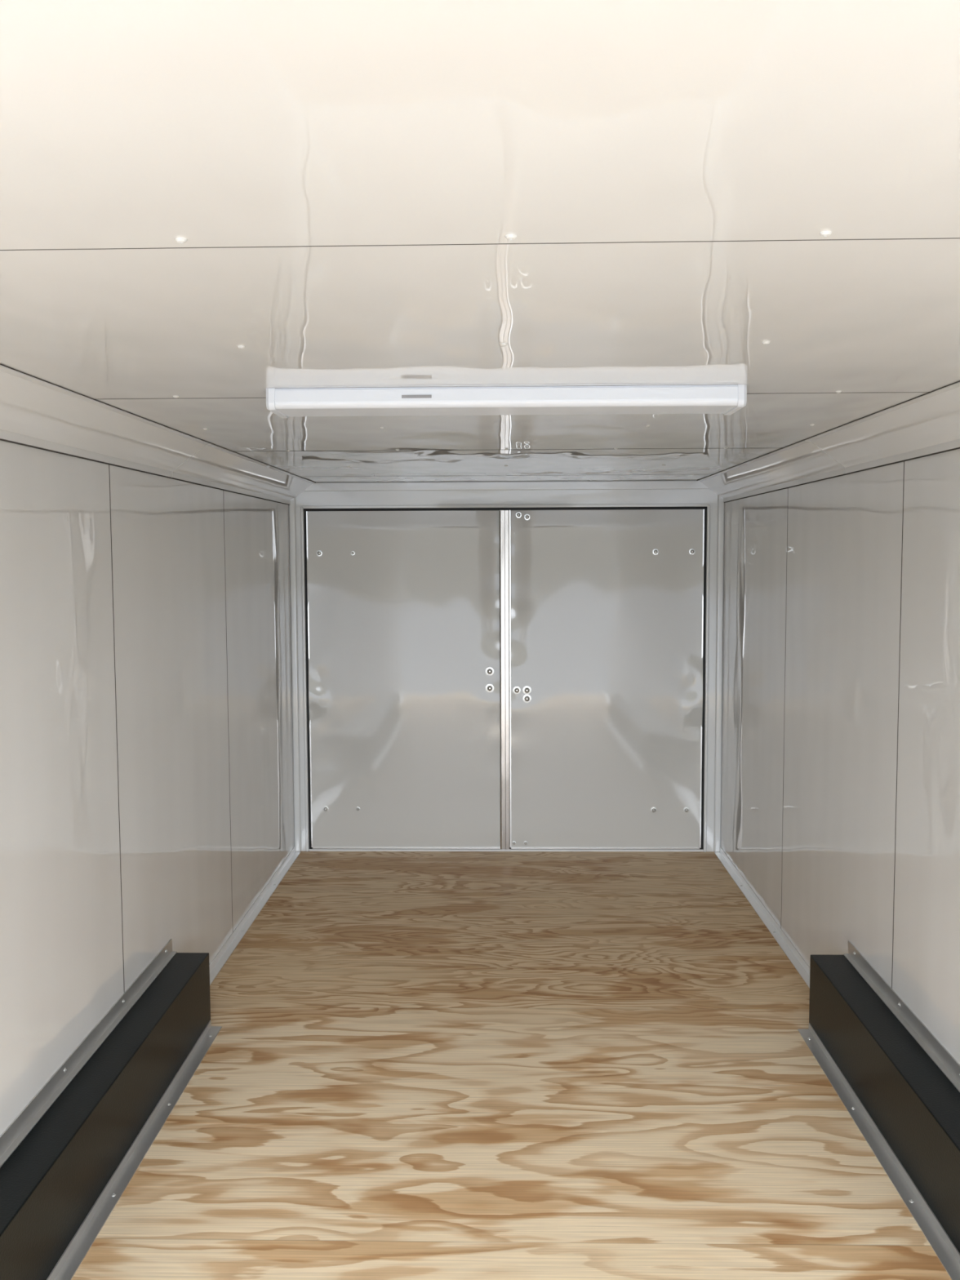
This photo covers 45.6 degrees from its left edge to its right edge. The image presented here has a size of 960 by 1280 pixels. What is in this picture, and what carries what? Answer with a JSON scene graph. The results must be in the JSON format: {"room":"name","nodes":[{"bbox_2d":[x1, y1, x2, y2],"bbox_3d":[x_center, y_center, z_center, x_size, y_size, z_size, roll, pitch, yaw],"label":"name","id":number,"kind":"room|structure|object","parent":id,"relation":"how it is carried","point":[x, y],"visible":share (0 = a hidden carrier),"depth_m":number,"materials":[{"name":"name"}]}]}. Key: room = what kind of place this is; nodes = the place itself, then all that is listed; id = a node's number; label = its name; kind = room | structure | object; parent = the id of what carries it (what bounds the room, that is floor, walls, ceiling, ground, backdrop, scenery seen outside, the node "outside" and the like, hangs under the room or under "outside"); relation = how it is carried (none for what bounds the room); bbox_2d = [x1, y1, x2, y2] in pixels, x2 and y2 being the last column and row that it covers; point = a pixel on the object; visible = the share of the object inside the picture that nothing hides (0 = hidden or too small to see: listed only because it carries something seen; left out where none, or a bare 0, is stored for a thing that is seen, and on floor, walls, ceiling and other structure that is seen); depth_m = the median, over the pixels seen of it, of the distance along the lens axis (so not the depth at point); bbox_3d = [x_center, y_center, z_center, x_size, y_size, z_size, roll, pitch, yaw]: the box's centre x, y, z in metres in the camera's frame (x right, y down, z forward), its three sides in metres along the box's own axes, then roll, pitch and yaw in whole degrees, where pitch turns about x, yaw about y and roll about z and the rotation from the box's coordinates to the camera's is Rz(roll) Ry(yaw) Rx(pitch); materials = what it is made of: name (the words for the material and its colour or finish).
{"room":"cargo trailer interior","nodes":[
{"label":"cargo trailer interior","id":0,"kind":"room"},
{"bbox_2d":[0,440,294,1135],"bbox_3d":[-0.980,0.341,2.416,0.050,1.805,6.123,0,4,1],"label":"wall","id":1,"kind":"structure","parent":0,"point":[147,779],"depth_m":3.02,"materials":[{"name":"white"}]},
{"bbox_2d":[0,364,315,505],"bbox_3d":[-0.894,-0.455,2.328,0.128,0.104,6.073,0,4,1],"label":"trim","id":2,"kind":"structure","parent":1,"relation":"attached to","point":[35,412],"depth_m":2.82,"materials":[{"name":"white metal"}]},
{"bbox_2d":[209,846,300,985],"bbox_3d":[-0.936,1.230,2.446,0.030,0.028,6.051,0,4,1],"label":"baseboard","id":3,"kind":"structure","parent":1,"relation":"attached to","point":[237,935],"depth_m":4.45,"materials":[{"name":"silver metal"}]},
{"bbox_2d":[0,0,959,482],"bbox_3d":[0.056,-0.540,2.327,2.130,0.064,6.123,0,4,1],"label":"ceiling","id":4,"kind":"structure","parent":0,"point":[206,206],"depth_m":1.13,"materials":[{"name":"white"}]},
{"bbox_2d":[266,384,746,417],"bbox_3d":[0.052,-0.492,2.364,0.964,0.044,0.155,0,4,1],"label":"ceiling light","id":5,"kind":"object","parent":4,"relation":"attached to","point":[726,400],"visible":1,"depth_m":2.29,"materials":[{"name":"white plastic"}]},
{"bbox_2d":[288,480,724,852],"bbox_3d":[0.125,0.113,5.436,2.130,1.835,0.120,0,4,1],"label":"door frame","id":6,"kind":"structure","parent":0,"point":[563,494],"depth_m":5.35,"materials":[{"name":"white metal"}]},
{"bbox_2d":[306,510,500,848],"bbox_3d":[-0.356,0.196,5.426,0.913,1.611,0.048,0,4,1],"label":"door","id":7,"kind":"structure","parent":6,"relation":"in","point":[403,606],"depth_m":5.42,"materials":[{"name":"white metal"}]},
{"bbox_2d":[499,510,510,849],"bbox_3d":[0.117,0.196,5.413,0.046,1.609,0.042,0,4,1],"label":"trim","id":8,"kind":"structure","parent":6,"relation":"attached to","point":[504,514],"depth_m":5.39,"materials":[{"name":"silver metal"}]},
{"bbox_2d":[303,506,706,848],"bbox_3d":[0.119,0.188,5.428,1.885,1.622,0.056,0,4,1],"label":"trim","id":9,"kind":"structure","parent":6,"relation":"attached to","point":[580,508],"depth_m":5.36,"materials":[{"name":"black rubber"}]},
{"bbox_2d":[509,509,704,848],"bbox_3d":[0.595,0.193,5.406,0.909,1.611,0.048,0,4,1],"label":"door","id":10,"kind":"structure","parent":6,"relation":"in","point":[606,606],"depth_m":5.40,"materials":[{"name":"white metal"}]},
{"bbox_2d":[71,851,951,1279],"bbox_3d":[0.065,1.246,2.487,2.130,0.020,6.173,0,4,1],"label":"floor","id":11,"kind":"structure","parent":0,"point":[420,1065],"depth_m":3.00,"materials":[{"name":"brown wood"}]},
{"bbox_2d":[0,938,222,1279],"bbox_3d":[-0.878,1.119,2.306,0.152,0.268,2.292,0,4,1],"label":"box","id":12,"kind":"object","parent":11,"relation":"on","point":[68,1158],"visible":1,"depth_m":2.56,"materials":[{"name":"metal"}]},
{"bbox_2d":[797,940,959,1279],"bbox_3d":[0.999,1.114,2.266,0.152,0.268,2.292,0,4,1],"label":"box","id":13,"kind":"object","parent":11,"relation":"on","point":[900,1086],"visible":1,"depth_m":2.73,"materials":[{"name":"metal"}]},
{"bbox_2d":[720,448,959,1064],"bbox_3d":[1.100,0.336,2.371,0.050,1.805,6.123,0,4,1],"label":"wall","id":14,"kind":"structure","parent":0,"point":[840,785],"depth_m":3.36,"materials":[{"name":"white"}]},
{"bbox_2d":[714,847,809,988],"bbox_3d":[1.062,1.224,2.403,0.030,0.028,6.051,0,4,1],"label":"baseboard","id":15,"kind":"structure","parent":14,"relation":"attached to","point":[802,968],"depth_m":4.40,"materials":[{"name":"silver metal"}]},
{"bbox_2d":[697,380,959,502],"bbox_3d":[1.006,-0.460,2.288,0.128,0.104,6.073,0,4,1],"label":"trim","id":16,"kind":"structure","parent":14,"relation":"attached to","point":[928,424],"depth_m":3.10,"materials":[{"name":"white metal"}]}
]}

